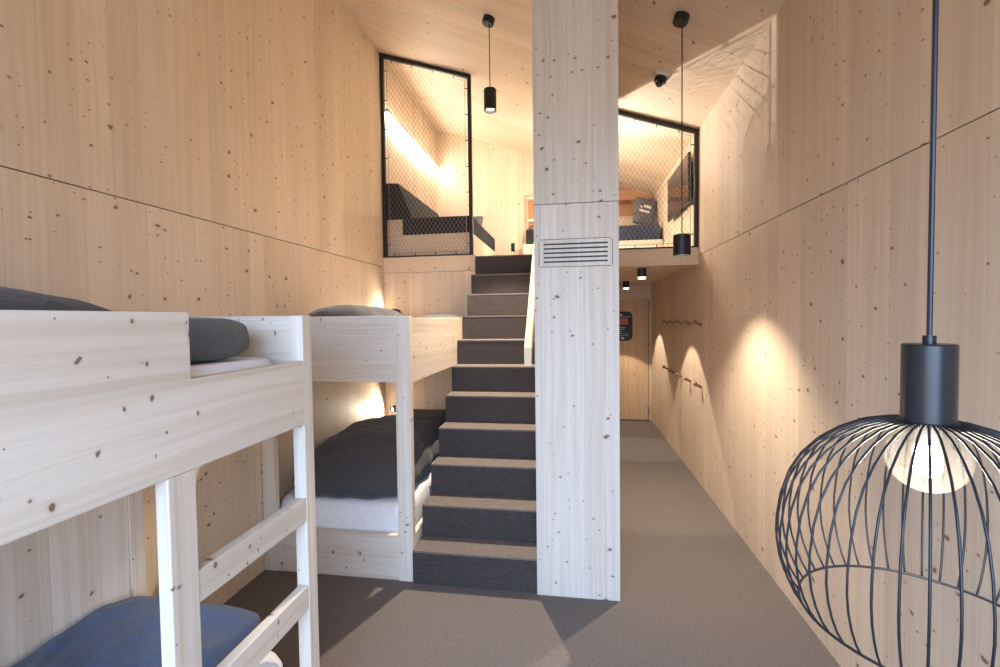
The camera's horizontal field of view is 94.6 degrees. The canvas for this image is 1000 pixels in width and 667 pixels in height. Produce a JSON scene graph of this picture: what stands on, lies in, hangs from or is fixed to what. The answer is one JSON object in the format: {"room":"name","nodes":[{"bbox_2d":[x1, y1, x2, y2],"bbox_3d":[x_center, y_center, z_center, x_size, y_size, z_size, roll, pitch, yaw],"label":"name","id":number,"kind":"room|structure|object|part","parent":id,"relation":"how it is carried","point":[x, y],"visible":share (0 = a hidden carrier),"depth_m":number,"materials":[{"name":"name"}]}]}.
{"room":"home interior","nodes":[
{"label":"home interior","id":0,"kind":"room"},
{"bbox_2d":[0,0,436,603],"bbox_3d":[-1.438,-0.723,3.022,0.080,4.320,8.175,0,2,9],"label":"wall","id":1,"kind":"structure","parent":0,"point":[262,117],"depth_m":2.38,"materials":[{"name":"brown wood"}]},
{"bbox_2d":[0,166,380,266],"bbox_3d":[-1.446,-0.603,3.027,0.080,0.020,8.175,0,2,9],"label":"trim","id":2,"kind":"structure","parent":1,"relation":"attached to","point":[0,166],"depth_m":2.02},
{"bbox_2d":[385,108,437,170],"bbox_3d":[-1.003,-2.221,5.430,0.055,0.069,1.770,0,2,9],"label":"strip light","id":3,"kind":"object","parent":1,"relation":"attached to","point":[397,123],"visible":0.77,"depth_m":5.18,"materials":[{"name":"glowing warm white diffuser"},{"name":"grey aluminium"}]},
{"bbox_2d":[384,271,474,414],"bbox_3d":[-0.675,0.378,4.564,0.937,1.957,0.060,0,2,9],"label":"wall","id":4,"kind":"structure","parent":0,"point":[419,294],"depth_m":4.53,"materials":[{"name":"brown wood"}]},
{"bbox_2d":[390,405,395,412],"bbox_3d":[-1.045,0.745,4.552,0.081,0.071,0.104,0,2,9],"label":"reading lamp","id":5,"kind":"object","parent":4,"relation":"attached to","point":[392,408],"visible":0.73,"depth_m":4.53,"materials":[{"name":"black metal"}]},
{"bbox_2d":[435,130,532,254],"bbox_3d":[-0.058,-1.906,6.301,1.652,2.210,0.080,0,2,9],"label":"wall","id":6,"kind":"structure","parent":0,"point":[502,177],"depth_m":6.27,"materials":[{"name":"brown wood"}]},
{"bbox_2d":[511,243,514,251],"bbox_3d":[0.176,-1.168,6.242,0.050,0.112,0.014,0,2,9],"label":"wall socket","id":7,"kind":"object","parent":6,"relation":"attached to","point":[512,244],"visible":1,"depth_m":6.24,"materials":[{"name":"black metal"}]},
{"bbox_2d":[224,419,840,666],"bbox_3d":[0.091,1.445,2.860,3.162,0.080,8.375,0,2,9],"label":"floor","id":8,"kind":"structure","parent":0,"point":[693,593],"depth_m":2.37,"materials":[{"name":"carpet"}]},
{"bbox_2d":[0,310,319,666],"bbox_3d":[-1.273,0.732,0.700,0.935,1.524,2.048,0,2,9],"label":"bunk bed","id":9,"kind":"object","parent":8,"relation":"on","point":[98,409],"visible":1,"depth_m":1.09,"materials":[{"name":"brown wood"}]},
{"bbox_3d":[-1.526,0.915,0.744,0.033,1.160,1.936,0,2,9],"label":"panel","id":10,"kind":"part","parent":9,"relation":"part of","materials":[{"name":"brown wood"}]},
{"bbox_3d":[-1.374,0.888,1.728,0.049,1.145,0.056,0,2,9],"label":"post","id":11,"kind":"part","parent":9,"relation":"part of","materials":[{"name":"brown wood"}]},
{"bbox_3d":[-0.834,0.156,0.611,0.032,0.378,1.940,0,2,9],"label":"guard rail","id":12,"kind":"part","parent":9,"relation":"part of","materials":[{"name":"brown wood"}]},
{"bbox_2d":[190,357,271,376],"bbox_3d":[-1.293,0.200,0.690,0.890,0.185,1.910,0,2,9],"label":"mattress","id":13,"kind":"object","parent":9,"relation":"on","point":[233,363],"visible":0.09,"depth_m":1.31,"materials":[{"name":"white fabric"}]},
{"bbox_2d":[0,286,110,310],"bbox_3d":[-1.512,-0.011,0.752,0.420,0.235,1.820,0,2,9],"label":"duvet","id":14,"kind":"object","parent":13,"relation":"on","point":[10,298],"visible":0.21,"depth_m":1.28,"materials":[{"name":"grey fabric"}]},
{"bbox_2d":[189,317,249,362],"bbox_3d":[-0.988,0.019,1.319,0.410,0.127,0.348,0,2,9],"label":"pillow","id":15,"kind":"object","parent":13,"relation":"on","point":[210,339],"visible":0.31,"depth_m":1.29,"materials":[{"name":"grey fabric"}]},
{"bbox_2d":[256,651,282,666],"bbox_3d":[-1.176,1.198,0.706,0.658,0.265,1.908,0,2,9],"label":"mattress","id":16,"kind":"object","parent":9,"relation":"on","point":[271,659],"visible":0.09,"depth_m":1.51,"materials":[{"name":"white fabric"}]},
{"bbox_2d":[11,596,259,666],"bbox_3d":[-1.219,1.000,0.750,0.571,0.117,1.842,0,2,9],"label":"duvet","id":17,"kind":"object","parent":16,"relation":"on","point":[126,632],"visible":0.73,"depth_m":1.43,"materials":[{"name":"blue fabric"}]},
{"bbox_3d":[-0.679,0.697,1.616,0.045,1.518,0.054,0,2,9],"label":"post","id":18,"kind":"part","parent":9,"relation":"part of","materials":[{"name":"brown wood"}]},
{"bbox_2d":[261,316,462,581],"bbox_3d":[-0.819,0.629,3.607,0.935,1.522,1.878,0,2,9],"label":"bunk bed","id":19,"kind":"object","parent":8,"relation":"on","point":[401,350],"visible":0.57,"depth_m":2.66,"materials":[{"name":"brown wood"}]},
{"bbox_3d":[-1.381,0.855,2.776,0.078,1.140,0.046,0,2,9],"label":"post","id":20,"kind":"part","parent":19,"relation":"part of","materials":[{"name":"brown wood"}]},
{"bbox_3d":[-0.995,1.293,2.734,0.848,0.258,0.042,0,2,9],"label":"board","id":21,"kind":"part","parent":19,"relation":"part of","materials":[{"name":"brown wood"}]},
{"bbox_2d":[280,469,430,532],"bbox_3d":[-0.827,1.097,3.647,0.886,0.241,1.813,0,2,9],"label":"mattress","id":22,"kind":"object","parent":19,"relation":"on","point":[381,514],"visible":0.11,"depth_m":2.76,"materials":[{"name":"white fabric"}]},
{"bbox_2d":[292,414,441,499],"bbox_3d":[-0.880,0.833,3.381,0.874,0.291,1.265,0,2,9],"label":"duvet","id":23,"kind":"object","parent":22,"relation":"on","point":[359,461],"visible":0.7,"depth_m":2.98,"materials":[{"name":"grey fabric"}]},
{"bbox_2d":[394,409,445,424],"bbox_3d":[-0.697,0.833,4.250,0.720,0.223,0.470,0,2,9],"label":"pillow","id":24,"kind":"object","parent":22,"relation":"on","point":[439,415],"visible":0.15,"depth_m":4.25,"materials":[{"name":"grey fabric"}]},
{"bbox_3d":[-0.541,0.659,2.638,0.087,1.520,0.048,0,2,9],"label":"post","id":25,"kind":"part","parent":19,"relation":"part of","materials":[{"name":"brown wood"}]},
{"bbox_3d":[-0.844,0.086,3.614,0.875,0.203,1.813,0,2,9],"label":"mattress","id":26,"kind":"object","parent":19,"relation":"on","visible":0},
{"bbox_2d":[308,305,402,316],"bbox_3d":[-0.968,-0.096,3.114,0.548,0.188,0.745,0,2,9],"label":"duvet","id":27,"kind":"object","parent":26,"relation":"on","point":[336,310],"visible":0.41,"depth_m":2.81,"materials":[{"name":"grey fabric"}]},
{"bbox_2d":[420,314,460,317],"bbox_3d":[-0.501,-0.101,3.974,0.285,0.129,0.700,0,2,9],"label":"folded blanket","id":28,"kind":"object","parent":26,"relation":"on","point":[447,315],"visible":0.24,"depth_m":3.71,"materials":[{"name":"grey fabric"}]},
{"bbox_2d":[412,254,536,592],"bbox_3d":[-0.010,0.339,3.481,0.705,2.090,1.932,0,2,9],"label":"staircase","id":29,"kind":"structure","parent":8,"relation":"on","point":[479,512],"depth_m":3.05,"materials":[{"name":"carpet"}]},
{"bbox_2d":[531,0,619,600],"bbox_3d":[0.419,-0.390,2.554,0.438,3.600,0.319,0,2,9],"label":"pillar","id":30,"kind":"structure","parent":8,"relation":"on","point":[575,104],"depth_m":2.41,"materials":[{"name":"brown wood"}]},
{"bbox_3d":[0.407,-1.437,2.522,0.438,1.505,0.313,0,2,9],"label":"panel","id":31,"kind":"part","parent":30,"relation":"part of","materials":[{"name":"brown wood"}]},
{"bbox_2d":[539,237,612,267],"bbox_3d":[0.393,-0.422,2.399,0.381,0.146,0.007,0,2,9],"label":"vent grille","id":32,"kind":"object","parent":30,"relation":"attached to","point":[554,252],"depth_m":2.40,"materials":[{"name":"grey metal"}]},
{"bbox_3d":[0.429,0.363,2.583,0.438,2.092,0.313,0,2,9],"label":"panel","id":33,"kind":"part","parent":30,"relation":"part of","materials":[{"name":"brown wood"}]},
{"bbox_2d":[341,0,785,194],"bbox_3d":[0.046,-2.279,2.735,3.262,1.174,8.375,0,2,9],"label":"ceiling","id":34,"kind":"structure","parent":0,"point":[719,36],"depth_m":3.73,"materials":[{"name":"brown wood"}]},
{"bbox_2d":[482,14,495,113],"bbox_3d":[-0.080,-1.983,3.387,0.100,0.686,0.092,0,2,9],"label":"pendant lamp","id":35,"kind":"object","parent":34,"relation":"hanging from","point":[488,20],"visible":1,"depth_m":3.36,"materials":[{"name":"black metal"}]},
{"bbox_3d":[-0.077,-2.036,3.385,0.006,0.480,0.006,-1,2,-14],"label":"cord","id":36,"kind":"part","parent":35,"relation":"part of","materials":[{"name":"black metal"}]},
{"bbox_3d":[-0.073,-1.718,3.396,0.092,0.156,0.092,0,2,9],"label":"lamp shade","id":37,"kind":"part","parent":35,"relation":"part of","materials":[{"name":"black metal"}]},
{"bbox_2d":[653,70,669,86],"bbox_3d":[1.201,-1.889,3.430,0.108,0.100,0.104,0,2,9],"label":"spotlight","id":38,"kind":"object","parent":34,"relation":"attached to","point":[660,78],"visible":1,"depth_m":3.40,"materials":[{"name":"black plastic"}]},
{"bbox_2d":[672,11,690,256],"bbox_3d":[1.096,-1.195,2.781,0.105,1.441,0.102,0,2,9],"label":"pendant lamp","id":39,"kind":"object","parent":34,"relation":"hanging from","point":[681,242],"visible":1,"depth_m":2.77,"materials":[{"name":"black metal"}]},
{"bbox_3d":[1.106,-0.538,2.803,0.102,0.125,0.102,0,2,9],"label":"lamp shade","id":40,"kind":"part","parent":39,"relation":"part of","materials":[{"name":"black metal"}]},
{"bbox_3d":[1.097,-1.233,2.780,0.006,1.267,0.006,0,2,31],"label":"cord","id":41,"kind":"part","parent":39,"relation":"part of","materials":[{"name":"black metal"}]},
{"bbox_2d":[775,0,999,666],"bbox_3d":[0.501,-0.772,0.522,0.312,2.250,0.312,0,2,9],"label":"pendant lamp","id":42,"kind":"object","parent":34,"relation":"hanging from","point":[929,369],"visible":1,"depth_m":0.54,"materials":[{"name":"black metal"}]},
{"bbox_3d":[0.512,0.114,0.552,0.026,0.045,0.026,0,2,9],"label":"bulb","id":43,"kind":"part","parent":42,"relation":"part of","materials":[{"name":"white glass"}]},
{"bbox_2d":[899,335,959,428],"bbox_3d":[0.511,0.055,0.550,0.052,0.106,0.052,0,2,9],"label":"socket","id":44,"kind":"object","parent":42,"relation":"attached to","point":[929,369],"depth_m":0.53,"materials":[{"name":"black metal"}]},
{"bbox_3d":[0.499,-0.935,0.517,0.006,1.884,0.005,-1,2,-9],"label":"cord","id":45,"kind":"part","parent":42,"relation":"part of","materials":[{"name":"black metal"}]},
{"bbox_2d":[619,265,695,284],"bbox_3d":[1.370,-0.667,5.467,1.210,0.020,2.485,0,2,9],"label":"ceiling","id":46,"kind":"structure","parent":0,"point":[654,274],"depth_m":4.90,"materials":[{"name":"brown wood"}]},
{"bbox_2d":[623,281,628,289],"bbox_3d":[1.641,-0.625,6.001,0.084,0.106,0.084,0,2,9],"label":"light","id":47,"kind":"object","parent":46,"relation":"attached to","point":[625,283],"visible":1,"depth_m":5.96,"materials":[{"name":"black metal"}]},
{"bbox_2d":[637,268,646,279],"bbox_3d":[1.350,-0.567,4.387,0.084,0.106,0.084,0,2,9],"label":"light","id":48,"kind":"object","parent":46,"relation":"attached to","point":[641,272],"visible":0.99,"depth_m":4.35,"materials":[{"name":"black metal"}]},
{"bbox_2d":[651,0,999,666],"bbox_3d":[1.573,-0.295,2.567,0.080,3.420,8.175,0,2,9],"label":"wall","id":49,"kind":"structure","parent":0,"point":[806,314],"depth_m":1.91,"materials":[{"name":"brown wood"}]},
{"bbox_2d":[383,247,698,272],"bbox_3d":[0.310,-0.683,4.355,2.962,0.153,0.035,0,2,9],"label":"trim","id":50,"kind":"structure","parent":49,"relation":"attached to","point":[661,256],"depth_m":4.43,"materials":[{"name":"brown wood"}]},
{"bbox_2d":[379,53,473,257],"bbox_3d":[-0.715,-1.747,4.471,0.904,1.988,0.034,0,2,9],"label":"mesh screen","id":51,"kind":"object","parent":50,"relation":"on","point":[382,56],"visible":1,"depth_m":4.47,"materials":[{"name":"black metal"}]},
{"bbox_2d":[619,110,698,249],"bbox_3d":[1.343,-1.421,4.162,0.845,1.307,0.034,0,2,9],"label":"mesh screen","id":52,"kind":"object","parent":50,"relation":"on","point":[633,116],"visible":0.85,"depth_m":4.13,"materials":[{"name":"black metal"}]},
{"bbox_2d":[668,152,692,221],"bbox_3d":[1.816,-1.444,4.648,0.065,0.450,0.920,0,2,9],"label":"television","id":53,"kind":"object","parent":49,"relation":"attached to","point":[688,153],"visible":0.71,"depth_m":4.54,"materials":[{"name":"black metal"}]},
{"bbox_3d":[1.520,-0.605,6.744,1.310,3.720,0.080,0,2,9],"label":"wall","id":54,"kind":"structure","parent":0,"visible":0},
{"bbox_2d":[619,299,649,419],"bbox_3d":[1.701,0.383,6.668,0.898,1.734,0.083,0,2,9],"label":"door","id":55,"kind":"structure","parent":54,"relation":"in","point":[633,353],"depth_m":6.64,"materials":[{"name":"brown wood"}]},
{"bbox_2d":[619,311,631,340],"bbox_3d":[1.725,-0.105,6.652,0.358,0.422,0.014,0,2,9],"label":"notice","id":56,"kind":"object","parent":55,"relation":"attached to","point":[625,318],"visible":0.57,"depth_m":6.63,"materials":[{"name":"black paper"}]},
{"bbox_3d":[1.722,-0.174,6.643,0.235,0.090,0.001,0,2,9],"label":"red panel","id":57,"kind":"part","parent":56,"relation":"part of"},
{"bbox_2d":[619,284,650,299],"bbox_3d":[1.664,-0.594,6.666,1.000,0.210,0.029,0,2,9],"label":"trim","id":58,"kind":"structure","parent":54,"relation":"attached to","point":[643,291],"depth_m":6.61,"materials":[{"name":"brown wood"}]},
{"bbox_2d":[649,299,650,420],"bbox_3d":[2.155,0.380,6.619,0.030,1.745,0.039,0,2,9],"label":"trim","id":59,"kind":"structure","parent":54,"relation":"attached to","point":[650,299],"depth_m":6.60,"materials":[{"name":"brown wood"}]},
{"bbox_3d":[0.504,-0.730,5.600,2.962,0.118,2.485,0,2,9],"label":"floor","id":60,"kind":"structure","parent":0,"visible":0},
{"bbox_2d":[387,183,494,255],"bbox_3d":[-0.601,-1.155,5.282,0.870,0.770,1.413,0,2,9],"label":"sofa","id":61,"kind":"object","parent":60,"relation":"on","point":[484,243],"visible":0.59,"depth_m":4.62,"materials":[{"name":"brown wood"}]},
{"bbox_3d":[-0.906,-1.354,5.312,0.258,0.367,1.393,0,2,9],"label":"backrest","id":62,"kind":"part","parent":61,"relation":"part of","materials":[{"name":"grey fabric"}]},
{"bbox_3d":[-0.521,-1.100,5.271,0.709,0.165,1.413,0,2,9],"label":"mattress","id":63,"kind":"part","parent":61,"relation":"part of","materials":[{"name":"grey fabric"}]},
{"bbox_2d":[473,216,482,225],"bbox_3d":[-0.387,-1.355,5.816,0.340,0.265,0.188,0,2,9],"label":"pillow","id":64,"kind":"object","parent":61,"relation":"on","point":[479,219],"visible":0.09,"depth_m":5.80,"materials":[{"name":"grey fabric"}]},
{"bbox_2d":[523,197,533,253],"bbox_3d":[0.486,-1.305,6.085,0.350,0.990,0.219,0,2,9],"label":"shelf unit","id":65,"kind":"object","parent":60,"relation":"on","point":[527,248],"visible":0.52,"depth_m":6.09,"materials":[{"name":"brown wood"}]},
{"bbox_3d":[0.371,-1.484,6.147,0.010,0.634,0.119,0,2,9],"label":"panel","id":66,"kind":"part","parent":65,"relation":"part of","materials":[{"name":"brown wood"}]},
{"bbox_2d":[526,225,533,243],"bbox_3d":[0.433,-1.289,6.024,0.185,0.249,0.060,0,2,9],"label":"bag","id":67,"kind":"object","parent":65,"relation":"on","point":[529,232],"visible":0.57,"depth_m":6.00,"materials":[{"name":"grey fabric"}]},
{"bbox_3d":[0.528,-1.472,6.174,0.292,0.604,0.019,0,2,9],"label":"panel","id":68,"kind":"part","parent":65,"relation":"part of","materials":[{"name":"brown wood"}]},
{"bbox_2d":[619,189,652,225],"bbox_3d":[1.483,-1.413,6.551,1.288,1.150,0.254,0,2,9],"label":"headboard","id":69,"kind":"object","parent":60,"relation":"on","point":[622,202],"visible":0.03,"depth_m":6.38,"materials":[{"name":"brown wood"}]},
{"bbox_3d":[1.497,-1.740,6.657,1.288,0.223,0.019,0,2,9],"label":"panel","id":70,"kind":"part","parent":69,"relation":"part of","materials":[{"name":"brown wood"}]},
{"bbox_2d":[619,224,662,247],"bbox_3d":[1.478,-1.088,6.082,1.158,0.532,0.682,0,2,9],"label":"platform bed","id":71,"kind":"object","parent":60,"relation":"on","point":[636,232],"visible":0.27,"depth_m":5.70,"materials":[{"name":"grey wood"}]},
{"bbox_3d":[1.483,-1.262,6.069,1.075,0.185,0.670,0,2,9],"label":"mattress","id":72,"kind":"part","parent":71,"relation":"part of","materials":[{"name":"fabric"}]},
{"bbox_2d":[632,197,656,224],"bbox_3d":[1.901,-1.592,6.056,0.342,0.442,0.257,0,2,9],"label":"pillow","id":73,"kind":"object","parent":71,"relation":"on","point":[645,208],"visible":0.8,"depth_m":5.99,"materials":[{"name":"grey fabric"}]},
{"bbox_2d":[639,205,651,212],"bbox_3d":[1.885,-1.616,5.979,0.181,0.121,0.036,-1,2,-5],"label":"print","id":74,"kind":"object","parent":73,"relation":"attached to","point":[645,208],"depth_m":5.98},
{"bbox_3d":[0.406,-0.407,3.527,0.100,3.568,1.600,0,2,9],"label":"wall","id":75,"kind":"structure","parent":0,"visible":0},
{"bbox_2d":[524,245,534,365],"bbox_3d":[0.298,-0.758,3.405,0.072,1.809,1.810,0,2,9],"label":"handrail","id":76,"kind":"object","parent":75,"relation":"attached to","point":[529,334],"visible":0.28,"depth_m":2.68,"materials":[{"name":"brown wood"}]}
]}

